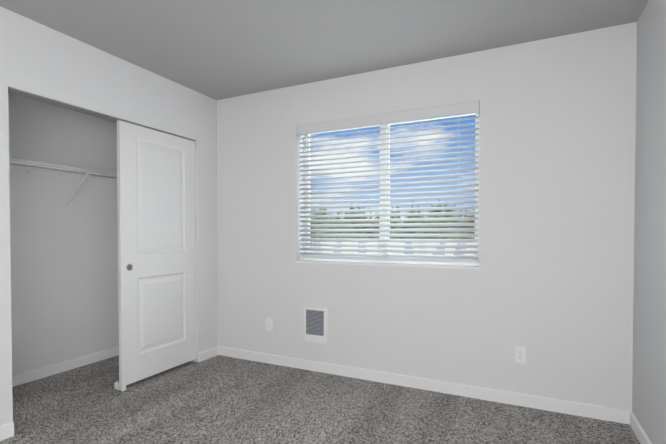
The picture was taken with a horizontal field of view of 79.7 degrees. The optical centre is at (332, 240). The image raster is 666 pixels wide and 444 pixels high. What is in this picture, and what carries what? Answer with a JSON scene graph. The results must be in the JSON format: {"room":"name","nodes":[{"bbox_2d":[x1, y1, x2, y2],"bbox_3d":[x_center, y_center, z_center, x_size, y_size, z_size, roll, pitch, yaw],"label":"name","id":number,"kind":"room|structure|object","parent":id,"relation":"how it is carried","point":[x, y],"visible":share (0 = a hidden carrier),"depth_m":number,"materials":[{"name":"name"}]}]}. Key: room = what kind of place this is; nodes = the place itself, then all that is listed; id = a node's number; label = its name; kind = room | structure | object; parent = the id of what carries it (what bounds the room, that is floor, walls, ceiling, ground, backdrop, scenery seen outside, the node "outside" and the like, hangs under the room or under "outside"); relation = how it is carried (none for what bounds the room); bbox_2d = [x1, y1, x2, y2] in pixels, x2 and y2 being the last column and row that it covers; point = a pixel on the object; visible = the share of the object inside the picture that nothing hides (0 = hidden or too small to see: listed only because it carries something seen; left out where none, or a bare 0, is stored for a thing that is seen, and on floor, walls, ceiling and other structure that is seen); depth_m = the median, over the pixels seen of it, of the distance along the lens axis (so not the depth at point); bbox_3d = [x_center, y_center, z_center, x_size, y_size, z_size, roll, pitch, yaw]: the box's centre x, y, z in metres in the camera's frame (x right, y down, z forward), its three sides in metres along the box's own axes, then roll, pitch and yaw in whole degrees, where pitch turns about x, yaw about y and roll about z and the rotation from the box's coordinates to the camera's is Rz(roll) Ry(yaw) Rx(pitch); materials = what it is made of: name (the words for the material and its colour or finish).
{"room":"empty bedroom","nodes":[
{"label":"empty bedroom","id":0,"kind":"room"},
{"bbox_2d":[8,93,118,375],"bbox_3d":[-2.478,-0.094,2.237,0.858,2.440,4.055,0,1,26],"label":"wall","id":1,"kind":"structure","parent":0,"point":[64,284],"depth_m":3.35,"materials":[{"name":"white paint"}]},
{"bbox_2d":[9,158,116,208],"bbox_3d":[-2.161,-0.426,3.244,0.312,0.320,1.943,0,1,26],"label":"wire closet shelf","id":2,"kind":"object","parent":1,"relation":"attached to","point":[44,166],"visible":0.56,"depth_m":3.23,"materials":[{"name":"white metal"}]},
{"bbox_2d":[12,346,118,386],"bbox_3d":[-2.296,1.066,3.335,0.013,0.083,1.955,0,1,26],"label":"baseboard","id":3,"kind":"structure","parent":1,"relation":"attached to","point":[46,371],"depth_m":3.36,"materials":[{"name":"white paint"}]},
{"bbox_2d":[0,6,217,424],"bbox_3d":[-2.039,-0.090,2.026,0.115,2.440,4.055,0,1,26],"label":"wall","id":4,"kind":"structure","parent":0,"point":[37,58],"depth_m":2.78,"materials":[{"name":"white paint"}]},
{"bbox_2d":[0,421,13,440],"bbox_3d":[-2.346,1.102,1.260,0.013,0.083,2.312,0,1,26],"label":"baseboard","id":5,"kind":"structure","parent":4,"relation":"attached to","point":[6,430],"depth_m":2.27,"materials":[{"name":"white paint"}]},
{"bbox_2d":[8,87,195,140],"bbox_3d":[-1.590,-0.889,2.952,0.098,0.006,1.448,0,1,26],"label":"track rail","id":6,"kind":"object","parent":4,"relation":"attached to","point":[14,91],"visible":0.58,"depth_m":2.64,"materials":[{"name":"silver metal"}]},
{"bbox_2d":[114,120,195,390],"bbox_3d":[-1.440,0.110,3.284,0.094,1.996,0.748,0,1,26],"label":"closet door","id":7,"kind":"structure","parent":4,"relation":"in","point":[156,245],"depth_m":3.21,"materials":[{"name":"white paint"}]},
{"bbox_2d":[126,264,132,270],"bbox_3d":[-1.532,0.201,3.001,0.003,0.055,0.055,0,1,26],"label":"door pull","id":8,"kind":"object","parent":7,"relation":"attached to","point":[129,267],"visible":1,"depth_m":3.00,"materials":[{"name":"silver metal"}]},
{"bbox_2d":[198,348,211,353],"bbox_3d":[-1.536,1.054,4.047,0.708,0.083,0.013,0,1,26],"label":"baseboard","id":9,"kind":"structure","parent":4,"relation":"attached to","point":[209,351],"depth_m":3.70,"materials":[{"name":"white paint"}]},
{"bbox_2d":[0,355,639,443],"bbox_3d":[-0.881,1.168,1.548,4.353,0.060,4.395,0,1,26],"label":"floor","id":10,"kind":"structure","parent":0,"point":[218,399],"depth_m":2.58,"materials":[{"name":"carpet"}]},
{"bbox_2d":[0,0,647,99],"bbox_3d":[-0.881,-1.341,1.504,4.353,0.080,4.395,0,1,26],"label":"ceiling","id":11,"kind":"structure","parent":0,"point":[219,49],"depth_m":2.50,"materials":[{"name":"grey paint"}]},
{"bbox_2d":[217,22,636,410],"bbox_3d":[0.018,-0.114,3.399,4.353,2.440,0.200,0,1,26],"label":"wall","id":12,"kind":"structure","parent":0,"point":[548,284],"depth_m":2.77,"materials":[{"name":"white paint"}]},
{"bbox_2d":[266,318,271,330],"bbox_3d":[-0.576,0.753,3.584,0.070,0.115,0.008,0,1,26],"label":"electrical outlet","id":13,"kind":"object","parent":12,"relation":"attached to","point":[268,324],"visible":1,"depth_m":3.58,"materials":[{"name":"white plastic"}]},
{"bbox_2d":[304,306,327,344],"bbox_3d":[-0.147,0.712,3.364,0.230,0.310,0.032,0,1,26],"label":"air vent","id":14,"kind":"object","parent":12,"relation":"in","point":[315,324],"visible":1,"depth_m":3.35,"materials":[{"name":"white plastic"}]},
{"bbox_2d":[306,310,323,335],"bbox_3d":[-0.156,0.691,3.357,0.168,0.208,0.008,0,1,26],"label":"grille","id":15,"kind":"object","parent":14,"relation":"attached to","point":[314,318],"depth_m":3.36,"materials":[{"name":"grey metal"}]},
{"bbox_2d":[296,113,479,268],"bbox_3d":[0.394,-0.398,3.206,1.494,1.185,0.194,0,1,26],"label":"window","id":16,"kind":"structure","parent":12,"relation":"in","point":[388,161],"depth_m":3.24,"materials":[{"name":"white plastic"}]},
{"bbox_2d":[296,100,479,262],"bbox_3d":[0.372,-0.416,3.159,1.488,1.144,0.087,0,1,26],"label":"window blind","id":17,"kind":"object","parent":16,"relation":"attached to","point":[463,108],"visible":0.94,"depth_m":3.11,"materials":[{"name":"white plastic"}]},
{"bbox_2d":[216,346,627,423],"bbox_3d":[0.342,1.069,3.146,3.227,0.083,0.013,0,1,26],"label":"baseboard","id":18,"kind":"structure","parent":12,"relation":"attached to","point":[623,416],"depth_m":2.91,"materials":[{"name":"white paint"}]},
{"bbox_2d":[514,346,525,363],"bbox_3d":[1.268,0.772,2.699,0.070,0.115,0.008,0,1,26],"label":"electrical outlet","id":19,"kind":"object","parent":12,"relation":"attached to","point":[520,354],"visible":1,"depth_m":2.70,"materials":[{"name":"white plastic"}]},
{"bbox_2d":[632,0,665,443],"bbox_3d":[0.980,-0.064,0.511,0.120,2.440,4.175,0,1,26],"label":"wall","id":20,"kind":"structure","parent":0,"point":[649,363],"depth_m":2.11,"materials":[{"name":"white paint"}]},
{"bbox_2d":[628,410,651,443],"bbox_3d":[0.946,1.113,0.615,0.013,0.083,4.055,0,1,26],"label":"baseboard","id":21,"kind":"structure","parent":20,"relation":"attached to","point":[633,422],"depth_m":2.27,"materials":[{"name":"white paint"}]}
]}

